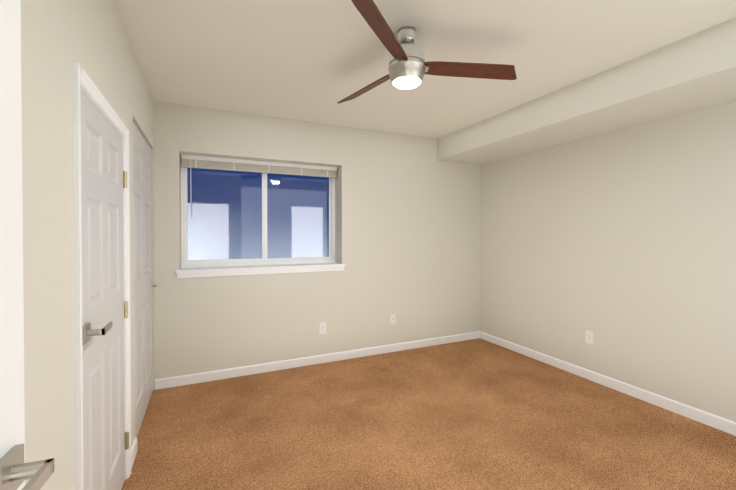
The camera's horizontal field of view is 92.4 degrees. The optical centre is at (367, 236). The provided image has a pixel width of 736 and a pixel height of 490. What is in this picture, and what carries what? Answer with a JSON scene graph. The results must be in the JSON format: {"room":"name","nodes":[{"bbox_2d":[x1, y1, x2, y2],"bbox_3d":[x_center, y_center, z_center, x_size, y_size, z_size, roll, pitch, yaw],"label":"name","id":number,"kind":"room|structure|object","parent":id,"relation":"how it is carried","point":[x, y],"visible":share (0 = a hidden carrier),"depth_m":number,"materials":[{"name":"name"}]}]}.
{"room":"empty bedroom","nodes":[
{"label":"empty bedroom","id":0,"kind":"room"},
{"bbox_2d":[21,0,154,489],"bbox_3d":[-1.300,0.100,1.629,0.120,2.720,4.353,0,1,-25],"label":"wall","id":1,"kind":"structure","parent":0,"point":[58,37],"depth_m":1.16,"materials":[{"name":"beige paint"}]},
{"bbox_2d":[0,0,53,489],"bbox_3d":[-0.497,0.446,0.297,0.103,2.030,0.810,0,1,-20],"label":"entry door","id":2,"kind":"structure","parent":1,"relation":"in","point":[16,471],"depth_m":0.63,"materials":[{"name":"white wood"}]},
{"bbox_2d":[72,61,130,489],"bbox_3d":[-1.325,0.406,1.707,0.138,2.106,0.946,0,1,-25],"label":"door frame","id":3,"kind":"structure","parent":1,"relation":"attached to","point":[83,82],"depth_m":1.34,"materials":[{"name":"white wood"}]},
{"bbox_2d":[80,89,124,489],"bbox_3d":[-1.266,0.431,1.734,0.103,2.030,0.814,0,1,-25],"label":"hall door","id":4,"kind":"structure","parent":1,"relation":"in","point":[102,300],"depth_m":1.67,"materials":[{"name":"white wood"}]},
{"bbox_2d":[131,437,136,468],"bbox_3d":[-1.522,1.406,2.282,0.013,0.095,0.245,0,1,-25],"label":"baseboard","id":5,"kind":"structure","parent":1,"relation":"attached to","point":[133,450],"depth_m":2.30,"materials":[{"name":"white wood"}]},
{"bbox_2d":[133,122,155,436],"bbox_3d":[-1.806,0.317,2.842,0.072,2.250,1.005,0,1,-25],"label":"closet door","id":6,"kind":"structure","parent":1,"relation":"in","point":[143,285],"depth_m":2.79,"materials":[{"name":"white wood"}]},
{"bbox_2d":[154,101,479,378],"bbox_3d":[-0.287,0.073,4.303,4.195,2.720,0.340,0,1,-25],"label":"wall","id":7,"kind":"structure","parent":0,"point":[407,230],"depth_m":4.09,"materials":[{"name":"beige paint"}]},
{"bbox_2d":[181,159,334,267],"bbox_3d":[-1.172,-0.258,3.990,1.667,1.148,0.083,0,1,-25],"label":"window","id":8,"kind":"structure","parent":7,"relation":"in","point":[264,259],"depth_m":3.95,"materials":[{"name":"white plastic"}]},
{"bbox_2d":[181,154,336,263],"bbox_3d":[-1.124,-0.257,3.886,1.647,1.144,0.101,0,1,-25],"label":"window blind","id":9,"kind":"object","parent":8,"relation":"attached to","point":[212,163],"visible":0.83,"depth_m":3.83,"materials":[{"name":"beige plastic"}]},
{"bbox_2d":[176,262,344,277],"bbox_3d":[-1.104,0.354,3.850,1.735,0.076,0.255,0,1,-25],"label":"window sill","id":10,"kind":"structure","parent":7,"relation":"attached to","point":[240,270],"depth_m":3.71,"materials":[{"name":"white wood"}]},
{"bbox_2d":[155,331,479,389],"bbox_3d":[-0.213,1.387,4.155,3.955,0.095,0.013,0,1,-25],"label":"baseboard","id":11,"kind":"structure","parent":7,"relation":"attached to","point":[175,381],"depth_m":3.91,"materials":[{"name":"white wood"}]},
{"bbox_2d":[319,322,325,333],"bbox_3d":[-0.512,1.041,4.017,0.080,0.130,0.009,0,1,-25],"label":"electrical outlet","id":12,"kind":"object","parent":7,"relation":"attached to","point":[322,328],"visible":1,"depth_m":4.01,"materials":[{"name":"white plastic"}]},
{"bbox_2d":[390,314,394,323],"bbox_3d":[0.312,1.027,4.393,0.070,0.115,0.013,0,1,-25],"label":"outlet","id":13,"kind":"object","parent":7,"relation":"attached to","point":[392,319],"visible":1,"depth_m":4.39,"materials":[{"name":"white plastic"}]},
{"bbox_2d":[114,0,735,138],"bbox_3d":[0.751,-1.315,2.030,4.555,0.100,6.313,0,1,-25],"label":"ceiling","id":14,"kind":"structure","parent":0,"point":[315,61],"depth_m":2.39,"materials":[{"name":"white paint"}]},
{"bbox_2d":[337,0,516,103],"bbox_3d":[0.284,-1.099,2.299,1.254,0.337,1.246,0,1,-25],"label":"fan","id":15,"kind":"object","parent":14,"relation":"hanging from","point":[409,67],"visible":1,"depth_m":2.12,"materials":[{"name":"brown wood"}]},
{"bbox_2d":[437,17,735,164],"bbox_3d":[2.060,-1.135,3.040,0.735,0.280,3.893,0,1,-25],"label":"soffit","id":16,"kind":"structure","parent":14,"relation":"attached to","point":[694,72],"depth_m":2.76,"materials":[{"name":"beige paint"}]},
{"bbox_2d":[121,338,735,489],"bbox_3d":[0.751,1.505,2.058,4.555,0.100,6.313,0,1,-25],"label":"floor","id":17,"kind":"structure","parent":0,"point":[477,414],"depth_m":2.61,"materials":[{"name":"carpet"}]},
{"bbox_2d":[480,101,735,421],"bbox_3d":[2.402,0.083,3.330,0.120,2.720,4.353,0,1,-25],"label":"wall","id":18,"kind":"structure","parent":0,"point":[620,245],"depth_m":3.23,"materials":[{"name":"beige paint"}]},
{"bbox_2d":[585,330,592,344],"bbox_3d":[2.231,1.015,3.558,0.009,0.125,0.078,0,1,-25],"label":"electrical outlet","id":19,"kind":"object","parent":18,"relation":"attached to","point":[588,337],"visible":1,"depth_m":3.56,"materials":[{"name":"white plastic"}]},
{"bbox_2d":[480,331,735,435],"bbox_3d":[2.391,1.396,3.210,0.013,0.095,3.880,0,1,-25],"label":"baseboard","id":20,"kind":"structure","parent":18,"relation":"attached to","point":[709,419],"depth_m":3.23,"materials":[{"name":"white wood"}]},
{"label":"outside","id":21,"kind":"structure","parent":0,"visible":0},
{"bbox_2d":[187,168,328,259],"bbox_3d":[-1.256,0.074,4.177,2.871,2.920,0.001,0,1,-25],"label":"window glass","id":22,"kind":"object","parent":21,"point":[231,231],"depth_m":4.14,"materials":[{"name":"clear glass"}]}
]}

